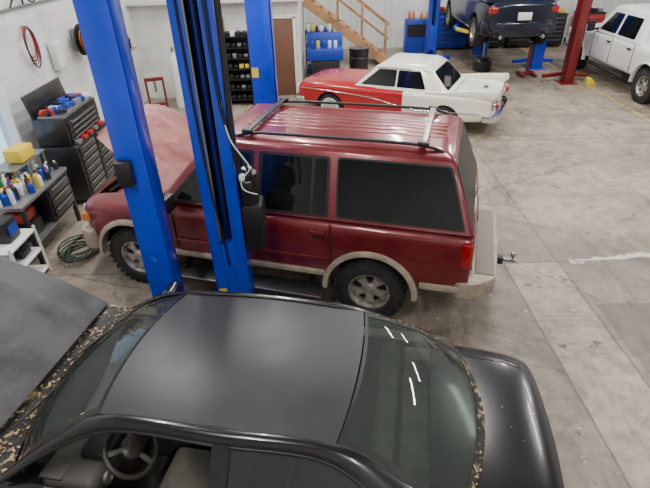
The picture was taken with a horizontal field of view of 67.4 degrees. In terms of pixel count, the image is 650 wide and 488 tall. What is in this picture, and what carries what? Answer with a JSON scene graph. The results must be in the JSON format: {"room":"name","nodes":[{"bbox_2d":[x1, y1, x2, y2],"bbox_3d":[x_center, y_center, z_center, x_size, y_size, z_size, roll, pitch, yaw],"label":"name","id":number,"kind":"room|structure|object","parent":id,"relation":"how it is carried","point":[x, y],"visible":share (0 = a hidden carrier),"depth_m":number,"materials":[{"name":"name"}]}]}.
{"room":"auto repair garage","nodes":[
{"label":"auto repair garage","id":0,"kind":"room"},
{"bbox_2d":[0,0,147,214],"bbox_3d":[-4.896,-3.354,6.966,0.200,5.800,23.900,-2,33,0],"label":"wall","id":1,"kind":"structure","parent":0,"point":[19,76],"depth_m":8.12,"materials":[{"name":"white paint"}]},
{"bbox_2d":[0,82,23,143],"bbox_3d":[-4.755,-1.919,7.314,0.140,1.000,0.060,-2,33,0],"label":"frame","id":2,"kind":"object","parent":1,"relation":"attached to","point":[5,109],"visible":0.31,"depth_m":7.31,"materials":[{"name":"white plastic"}]},
{"bbox_2d":[0,0,48,12],"bbox_3d":[-4.725,-4.168,6.392,0.146,3.321,9.400,-2,33,0],"label":"cable","id":3,"kind":"object","parent":1,"relation":"attached to","point":[33,2],"visible":1,"depth_m":7.65,"materials":[{"name":"plastic"}]},
{"bbox_2d":[20,25,41,67],"bbox_3d":[-4.710,-3.157,7.806,0.120,0.645,0.346,-2,33,0],"label":"hose","id":4,"kind":"object","parent":1,"relation":"hanging from","point":[24,28],"visible":1,"depth_m":7.84,"materials":[{"name":"red rubber"}]},
{"bbox_2d":[40,7,66,69],"bbox_3d":[-4.716,-3.547,8.447,0.110,0.975,0.300,-2,33,0],"label":"box","id":5,"kind":"object","parent":1,"relation":"attached to","point":[56,52],"visible":1,"depth_m":8.47,"materials":[{"name":"paint"}]},
{"bbox_2d":[70,24,86,54],"bbox_3d":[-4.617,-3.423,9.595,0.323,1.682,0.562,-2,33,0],"label":"hose reel","id":6,"kind":"object","parent":1,"relation":"attached to","point":[75,32],"visible":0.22,"depth_m":9.14,"materials":[{"name":"black plastic"}]},
{"bbox_2d":[128,37,135,50],"bbox_3d":[-4.665,-4.403,11.104,0.300,0.472,1.300,-2,33,0],"label":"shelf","id":7,"kind":"object","parent":1,"relation":"attached to","point":[131,47],"visible":0.02,"depth_m":11.51,"materials":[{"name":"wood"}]},
{"bbox_2d":[130,1,301,97],"bbox_3d":[-2.742,-5.061,12.806,4.200,2.300,0.120,-2,33,0],"label":"wall","id":8,"kind":"structure","parent":0,"point":[151,23],"depth_m":12.47,"materials":[{"name":"paint"}]},
{"bbox_2d":[124,0,303,5],"bbox_3d":[-2.718,-5.981,11.960,4.400,0.120,0.300,-2,33,0],"label":"trim","id":9,"kind":"structure","parent":8,"relation":"on","point":[127,2],"depth_m":11.84,"materials":[{"name":"white plastic"}]},
{"bbox_2d":[272,14,294,18],"bbox_3d":[-1.210,-5.728,12.278,0.910,0.090,0.080,-2,33,0],"label":"trim","id":10,"kind":"structure","parent":8,"relation":"attached to","point":[276,16],"depth_m":12.24,"materials":[{"name":"white plastic"}]},
{"bbox_2d":[273,19,295,94],"bbox_3d":[-1.187,-4.876,12.821,0.760,1.900,0.050,-2,33,0],"label":"door","id":11,"kind":"structure","parent":8,"relation":"in","point":[283,28],"depth_m":12.77,"materials":[{"name":"brown wood"}]},
{"bbox_2d":[292,17,298,93],"bbox_3d":[-0.767,-4.913,12.805,0.070,1.960,0.080,-2,33,0],"label":"trim","id":12,"kind":"structure","parent":8,"relation":"attached to","point":[293,18],"depth_m":12.72,"materials":[{"name":"white plastic"}]},
{"bbox_2d":[298,1,304,80],"bbox_3d":[-0.735,-6.267,14.611,0.120,2.300,4.200,-2,33,0],"label":"wall","id":13,"kind":"structure","parent":0,"point":[301,14],"depth_m":14.25,"materials":[{"name":"paint"}]},
{"bbox_2d":[29,43,649,487],"bbox_3d":[3.370,-1.138,8.524,16.600,0.001,23.900,-2,33,0],"label":"floor","id":14,"kind":"structure","parent":0,"point":[564,170],"depth_m":6.36,"materials":[{"name":"concrete"}]},
{"bbox_2d":[0,215,51,272],"bbox_3d":[-3.918,0.117,6.028,0.505,0.910,0.605,-2,33,0],"label":"storage rack","id":15,"kind":"object","parent":14,"relation":"on","point":[15,247],"visible":0.64,"depth_m":5.98,"materials":[{"name":"white plastic"}]},
{"bbox_2d":[0,228,34,255],"bbox_3d":[-3.922,-0.022,5.939,0.500,0.025,0.600,-2,32,0],"label":"shelf","id":16,"kind":"object","parent":15,"relation":"attached to","point":[24,234],"depth_m":5.88,"materials":[{"name":"white plastic"}]},
{"bbox_2d":[13,240,30,258],"bbox_3d":[-3.900,0.067,6.115,0.300,0.180,0.200,-2,32,0],"label":"tub","id":17,"kind":"object","parent":15,"relation":"in","point":[24,251],"depth_m":6.07,"materials":[{"name":"black plastic"}]},
{"bbox_2d":[16,247,41,265],"bbox_3d":[-3.916,0.214,6.090,0.500,0.025,0.600,-2,32,0],"label":"shelf","id":18,"kind":"object","parent":15,"relation":"attached to","point":[34,251],"depth_m":6.13,"materials":[{"name":"white plastic"}]},
{"bbox_2d":[28,265,48,272],"bbox_3d":[-3.909,0.450,6.240,0.500,0.025,0.600,-2,32,0],"label":"shelf","id":19,"kind":"object","parent":15,"relation":"attached to","point":[42,268],"depth_m":6.43,"materials":[{"name":"white plastic"}]},
{"bbox_2d":[0,143,81,264],"bbox_3d":[-4.110,-0.621,6.794,0.638,1.340,1.350,-2,33,0],"label":"workbench","id":20,"kind":"object","parent":14,"relation":"on","point":[40,197],"visible":0.96,"depth_m":6.66,"materials":[{"name":"silver metal"}]},
{"bbox_2d":[0,149,44,172],"bbox_3d":[-4.254,-1.161,6.773,0.340,0.020,0.800,-2,32,0],"label":"shelf","id":21,"kind":"object","parent":20,"relation":"attached to","point":[6,167],"depth_m":6.61,"materials":[{"name":"silver metal"}]},
{"bbox_2d":[28,203,73,246],"bbox_3d":[-4.110,-0.295,6.971,0.560,0.030,1.200,-2,32,0],"label":"shelf","id":22,"kind":"object","parent":20,"relation":"attached to","point":[49,225],"depth_m":6.85,"materials":[{"name":"silver metal"}]},
{"bbox_2d":[20,77,115,199],"bbox_3d":[-4.134,-1.733,8.131,0.663,1.780,1.300,-2,33,0],"label":"tool chest","id":23,"kind":"object","parent":14,"relation":"on","point":[68,126],"visible":0.84,"depth_m":7.74,"materials":[{"name":"black metal"}]},
{"bbox_2d":[57,234,98,261],"bbox_3d":[-3.403,0.054,6.790,0.536,0.163,0.739,-2,33,0],"label":"coiled hose","id":24,"kind":"object","parent":14,"relation":"on","point":[66,255],"visible":0.7,"depth_m":6.68,"materials":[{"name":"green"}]},
{"bbox_2d":[72,0,184,314],"bbox_3d":[-1.567,-0.584,4.130,0.435,4.020,0.480,-2,33,0],"label":"lift post","id":25,"kind":"object","parent":14,"relation":"on","point":[101,23],"visible":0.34,"depth_m":3.84,"materials":[{"name":"blue metal"}]},
{"bbox_2d":[144,76,168,106],"bbox_3d":[-3.843,-3.292,11.233,0.434,1.060,0.310,-11,34,-14],"label":"press","id":26,"kind":"object","parent":14,"relation":"on","point":[154,79],"visible":0.56,"depth_m":11.05,"materials":[{"name":"red paint"}]},
{"bbox_2d":[169,47,184,107],"bbox_3d":[-3.718,-4.167,12.220,0.230,1.470,0.230,-2,33,0],"label":"gas cylinder","id":27,"kind":"object","parent":14,"relation":"on","point":[172,59],"visible":0.92,"depth_m":12.15,"materials":[{"name":"white metal"}]},
{"bbox_2d":[166,0,267,297],"bbox_3d":[-0.987,-0.758,4.379,1.270,4.020,0.690,-2,33,0],"label":"lift post","id":28,"kind":"object","parent":14,"relation":"on","point":[234,210],"visible":0.89,"depth_m":4.30,"materials":[{"name":"blue metal"}]},
{"bbox_2d":[224,30,254,104],"bbox_3d":[-2.144,-4.419,12.265,0.630,1.771,0.400,-2,33,0],"label":"rack","id":29,"kind":"object","parent":14,"relation":"on","point":[237,47],"visible":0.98,"depth_m":12.22,"materials":[{"name":"black plastic"}]},
{"bbox_2d":[225,34,246,37],"bbox_3d":[-2.162,-5.063,11.855,0.600,0.020,0.400,-2,32,0],"label":"shelf","id":30,"kind":"object","parent":29,"relation":"attached to","point":[226,35],"depth_m":11.71,"materials":[{"name":"black metal"}]},
{"bbox_2d":[226,45,247,48],"bbox_3d":[-2.156,-4.853,11.989,0.600,0.020,0.400,-2,32,0],"label":"shelf","id":31,"kind":"object","parent":29,"relation":"attached to","point":[227,46],"depth_m":11.84,"materials":[{"name":"black metal"}]},
{"bbox_2d":[227,55,248,59],"bbox_3d":[-2.150,-4.642,12.123,0.600,0.020,0.400,-2,32,0],"label":"shelf","id":32,"kind":"object","parent":29,"relation":"attached to","point":[231,57],"depth_m":11.97,"materials":[{"name":"black metal"}]},
{"bbox_2d":[228,66,250,69],"bbox_3d":[-2.145,-4.431,12.258,0.600,0.020,0.400,-2,32,0],"label":"shelf","id":33,"kind":"object","parent":29,"relation":"attached to","point":[233,67],"depth_m":12.11,"materials":[{"name":"black plastic"}]},
{"bbox_2d":[229,76,251,80],"bbox_3d":[-2.139,-4.220,12.392,0.600,0.020,0.400,-2,32,0],"label":"shelf","id":34,"kind":"object","parent":29,"relation":"attached to","point":[234,78],"depth_m":12.24,"materials":[{"name":"black plastic"}]},
{"bbox_2d":[230,86,252,90],"bbox_3d":[-2.133,-4.009,12.526,0.600,0.020,0.400,-2,32,0],"label":"shelf","id":35,"kind":"object","parent":29,"relation":"attached to","point":[235,88],"depth_m":12.38,"materials":[{"name":"black plastic"}]},
{"bbox_2d":[231,95,253,100],"bbox_3d":[-2.127,-3.799,12.661,0.600,0.020,0.400,-2,32,0],"label":"shelf","id":36,"kind":"object","parent":29,"relation":"attached to","point":[247,97],"depth_m":12.51,"materials":[{"name":"black plastic"}]},
{"bbox_2d":[244,0,278,103],"bbox_3d":[-0.937,-2.759,7.516,1.270,4.020,0.690,-2,33,0],"label":"lift post","id":37,"kind":"object","parent":14,"relation":"on","point":[259,18],"visible":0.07,"depth_m":7.20,"materials":[{"name":"blue metal"}]},
{"bbox_2d":[0,258,564,487],"bbox_3d":[-0.967,1.195,3.497,5.090,1.684,2.215,7,33,13],"label":"sedan","id":38,"kind":"object","parent":14,"relation":"on","point":[216,389],"visible":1,"depth_m":3.18,"materials":[{"name":"black paint"}]},
{"bbox_2d":[81,433,125,461],"bbox_3d":[-1.424,1.260,3.203,0.200,0.080,0.340,4,33,9],"label":"dashboard","id":39,"kind":"object","parent":38,"relation":"attached to","point":[92,451],"depth_m":3.09,"materials":[{"name":"black plastic"}]},
{"bbox_2d":[103,469,113,484],"bbox_3d":[-1.352,1.453,3.046,0.020,0.090,0.090,4,33,9],"label":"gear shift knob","id":40,"kind":"object","parent":38,"relation":"attached to","point":[108,476],"depth_m":3.03,"materials":[{"name":"silver metal"}]},
{"bbox_2d":[162,281,181,303],"bbox_3d":[-1.362,0.434,4.348,0.120,0.140,0.220,4,33,9],"label":"mirror","id":41,"kind":"object","parent":38,"relation":"attached to","point":[174,286],"depth_m":4.30,"materials":[{"name":"black paint"}]},
{"bbox_2d":[159,447,210,487],"bbox_3d":[-0.868,1.686,3.385,0.520,0.180,0.500,4,33,9],"label":"seat","id":42,"kind":"object","parent":38,"relation":"on","point":[189,467],"depth_m":3.40,"materials":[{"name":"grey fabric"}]},
{"bbox_2d":[399,347,429,475],"bbox_3d":[0.674,1.215,3.220,0.340,0.040,1.440,4,33,9],"label":"shelf","id":43,"kind":"object","parent":38,"relation":"attached to","point":[414,455],"depth_m":3.29,"materials":[{"name":"fabric"}]},
{"bbox_2d":[81,97,516,320],"bbox_3d":[-0.357,-0.636,6.039,5.412,2.011,2.525,7,34,14],"label":"suv","id":44,"kind":"object","parent":14,"relation":"on","point":[390,199],"visible":0.74,"depth_m":5.09,"materials":[{"name":"red paint"}]},
{"bbox_2d":[97,104,193,193],"bbox_3d":[-2.002,-1.198,6.130,1.202,0.829,1.684,-2,32,0],"label":"hood","id":45,"kind":"object","parent":44,"relation":"attached to","point":[168,128],"depth_m":6.09,"materials":[{"name":"red metal"}]},
{"bbox_2d":[164,193,177,214],"bbox_3d":[-1.702,-0.454,5.292,0.162,0.191,0.321,-2,32,0],"label":"mirror","id":46,"kind":"object","parent":44,"relation":"attached to","point":[171,199],"depth_m":5.24,"materials":[{"name":"black plastic"}]},
{"bbox_2d":[460,243,474,268],"bbox_3d":[1.399,0.101,4.818,0.134,0.286,0.124,7,34,14],"label":"tail lamp","id":47,"kind":"object","parent":44,"relation":"attached to","point":[467,250],"depth_m":4.76,"materials":[{"name":"red plastic"}]},
{"bbox_2d":[305,22,332,76],"bbox_3d":[-0.165,-5.891,14.742,0.830,1.499,0.400,-2,33,0],"label":"shelf","id":48,"kind":"object","parent":14,"relation":"on","point":[308,66],"visible":0.38,"depth_m":14.39,"materials":[{"name":"metal"}]},
{"bbox_2d":[307,31,342,74],"bbox_3d":[0.005,-5.188,13.743,1.000,1.378,0.653,-2,33,0],"label":"washer","id":49,"kind":"object","parent":14,"relation":"on","point":[324,49],"visible":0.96,"depth_m":13.51,"materials":[{"name":"blue plastic"}]},
{"bbox_2d":[307,45,342,60],"bbox_3d":[0.001,-5.334,13.618,1.000,0.300,0.600,-2,32,0],"label":"tub","id":50,"kind":"object","parent":49,"relation":"in","point":[314,53],"depth_m":13.38,"materials":[{"name":"blue plastic"}]},
{"bbox_2d":[302,0,389,62],"bbox_3d":[0.163,-7.681,15.517,4.015,3.668,1.060,-2,33,0],"label":"staircase","id":51,"kind":"structure","parent":14,"relation":"on","point":[313,6],"depth_m":15.88,"materials":[{"name":"brown wood"}]},
{"bbox_2d":[349,46,368,68],"bbox_3d":[1.001,-5.340,14.402,0.590,0.880,0.590,-2,33,0],"label":"drum","id":52,"kind":"object","parent":14,"relation":"on","point":[358,55],"visible":0.66,"depth_m":14.13,"materials":[{"name":"black metal"}]},
{"bbox_2d":[295,53,509,123],"bbox_3d":[1.701,-3.581,11.184,4.717,1.349,1.775,13,35,22],"label":"classic car","id":53,"kind":"object","parent":14,"relation":"on","point":[405,79],"visible":0.82,"depth_m":10.48,"materials":[{"name":"beige paint"}]},
{"bbox_2d":[493,100,499,111],"bbox_3d":[3.440,-2.777,9.800,0.154,0.231,0.220,-2,32,0],"label":"tail lamp","id":54,"kind":"object","parent":53,"relation":"attached to","point":[496,104],"depth_m":9.73,"materials":[{"name":"red plastic"}]},
{"bbox_2d":[504,83,509,92],"bbox_3d":[4.045,-3.482,10.880,0.154,0.231,0.220,-2,32,0],"label":"tail lamp","id":55,"kind":"object","parent":53,"relation":"attached to","point":[506,88],"depth_m":10.80,"materials":[{"name":"red plastic"}]},
{"bbox_2d":[403,10,426,52],"bbox_3d":[3.240,-7.549,17.295,0.800,1.392,0.465,-2,33,0],"label":"storage cabinet","id":56,"kind":"object","parent":14,"relation":"on","point":[414,28],"visible":0.93,"depth_m":17.14,"materials":[{"name":"blue metal"}]},
{"bbox_2d":[424,0,449,58],"bbox_3d":[3.442,-7.847,15.120,1.270,4.220,0.690,-2,33,0],"label":"lift post","id":57,"kind":"object","parent":14,"relation":"on","point":[433,12],"visible":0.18,"depth_m":15.67,"materials":[{"name":"blue metal"}]},
{"bbox_2d":[436,7,467,49],"bbox_3d":[4.534,-7.809,17.628,1.140,1.409,0.613,-2,33,0],"label":"toolbox","id":58,"kind":"object","parent":14,"relation":"on","point":[447,38],"visible":0.48,"depth_m":17.51,"materials":[{"name":"blue metal"}]},
{"bbox_2d":[472,41,488,55],"bbox_3d":[5.407,-7.005,16.859,0.600,0.840,0.600,-2,33,0],"label":"trash can","id":59,"kind":"object","parent":14,"relation":"on","point":[477,50],"visible":0.27,"depth_m":16.81,"materials":[{"name":"blue plastic"}]},
{"bbox_2d":[472,36,492,71],"bbox_3d":[4.840,-5.804,14.887,0.560,0.960,0.560,-2,33,0],"label":"drain","id":60,"kind":"object","parent":14,"relation":"on","point":[482,63],"visible":0.79,"depth_m":14.84,"materials":[{"name":"black plastic"}]},
{"bbox_2d":[465,27,501,48],"bbox_3d":[5.785,-7.779,17.669,1.240,1.256,0.613,-2,33,0],"label":"toolbox","id":61,"kind":"object","parent":14,"relation":"on","point":[493,42],"visible":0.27,"depth_m":17.68,"materials":[{"name":"black metal"}]},
{"bbox_2d":[502,37,530,47],"bbox_3d":[7.032,-7.898,17.616,0.940,1.456,0.613,-2,33,0],"label":"toolbox","id":62,"kind":"object","parent":14,"relation":"on","point":[508,41],"visible":0.29,"depth_m":17.66,"materials":[{"name":"black metal"}]},
{"bbox_2d":[515,39,536,77],"bbox_3d":[5.951,-5.421,14.201,0.450,0.980,0.600,-2,33,0],"label":"jack","id":63,"kind":"object","parent":14,"relation":"on","point":[527,71],"visible":0.92,"depth_m":14.26,"materials":[{"name":"red paint"}]},
{"bbox_2d":[445,0,559,45],"bbox_3d":[5.101,-7.210,14.615,2.252,1.832,5.077,-2,33,0],"label":"car","id":64,"kind":"object","parent":63,"relation":"on","point":[534,19],"visible":0.99,"depth_m":12.70,"materials":[{"name":"blue paint"}]},
{"bbox_2d":[489,7,498,14],"bbox_3d":[4.372,-6.024,12.581,0.269,0.179,0.179,-2,32,0],"label":"tail lamp","id":65,"kind":"object","parent":64,"relation":"attached to","point":[492,10],"depth_m":12.51,"materials":[{"name":"red plastic"}]},
{"bbox_2d":[552,5,559,12],"bbox_3d":[5.894,-6.067,12.581,0.269,0.179,0.179,-2,32,0],"label":"tail lamp","id":66,"kind":"object","parent":64,"relation":"attached to","point":[555,8],"depth_m":12.50,"materials":[{"name":"red plastic"}]},
{"bbox_2d":[512,37,552,69],"bbox_3d":[6.497,-7.351,14.209,1.270,4.220,0.710,-2,33,0],"label":"lift post","id":67,"kind":"object","parent":14,"relation":"on","point":[537,57],"visible":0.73,"depth_m":15.04,"materials":[{"name":"blue metal"}]},
{"bbox_2d":[546,8,568,46],"bbox_3d":[8.134,-7.846,17.669,0.940,1.259,0.613,-2,33,0],"label":"toolbox","id":68,"kind":"object","parent":14,"relation":"on","point":[556,38],"visible":0.48,"depth_m":17.45,"materials":[{"name":"black metal"}]},
{"bbox_2d":[541,0,592,84],"bbox_3d":[6.725,-6.363,12.649,1.270,4.220,0.670,-2,33,0],"label":"lift post","id":69,"kind":"object","parent":14,"relation":"on","point":[583,8],"visible":1,"depth_m":13.13,"materials":[{"name":"red metal"}]},
{"bbox_2d":[571,7,606,26],"bbox_3d":[9.484,-7.883,17.669,0.940,1.259,0.613,-2,33,0],"label":"toolbox","id":70,"kind":"object","parent":14,"relation":"on","point":[596,13],"visible":0.31,"depth_m":17.23,"materials":[{"name":"red paint"}]},
{"bbox_2d":[573,11,606,13],"bbox_3d":[9.472,-8.284,17.421,0.940,0.040,0.600,-2,32,0],"label":"countertop","id":71,"kind":"structure","parent":70,"relation":"on","point":[603,12],"depth_m":17.18,"materials":[{"name":"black metal"}]},
{"bbox_2d":[584,77,594,85],"bbox_3d":[7.298,-4.477,13.404,0.240,0.200,0.160,-2,33,0],"label":"chock","id":72,"kind":"object","parent":14,"relation":"on","point":[589,81],"visible":1,"depth_m":13.36,"materials":[{"name":"yellow plastic"}]},
{"bbox_2d":[563,4,649,102],"bbox_3d":[8.608,-5.207,12.880,2.540,1.946,6.080,-2,33,0],"label":"pickup truck","id":73,"kind":"object","parent":14,"relation":"on","point":[621,42],"visible":0.83,"depth_m":12.51,"materials":[{"name":"white paint"}]},
{"bbox_2d":[586,20,598,30],"bbox_3d":[7.478,-6.082,13.571,0.330,0.280,0.120,-2,32,0],"label":"mirror","id":74,"kind":"object","parent":73,"relation":"attached to","point":[591,23],"depth_m":13.54,"materials":[{"name":"black plastic"}]},
{"bbox_2d":[303,0,634,49],"bbox_3d":[3.123,-9.947,16.960,16.600,5.800,0.200,-2,33,0],"label":"wall","id":75,"kind":"structure","parent":0,"point":[395,12],"depth_m":17.82,"materials":[{"name":"white paint"}]},
{"bbox_2d":[634,0,649,3],"bbox_3d":[11.498,-3.812,6.966,0.200,5.800,23.900,-2,33,0],"label":"wall","id":76,"kind":"structure","parent":0,"point":[636,1],"depth_m":17.30,"materials":[{"name":"white paint"}]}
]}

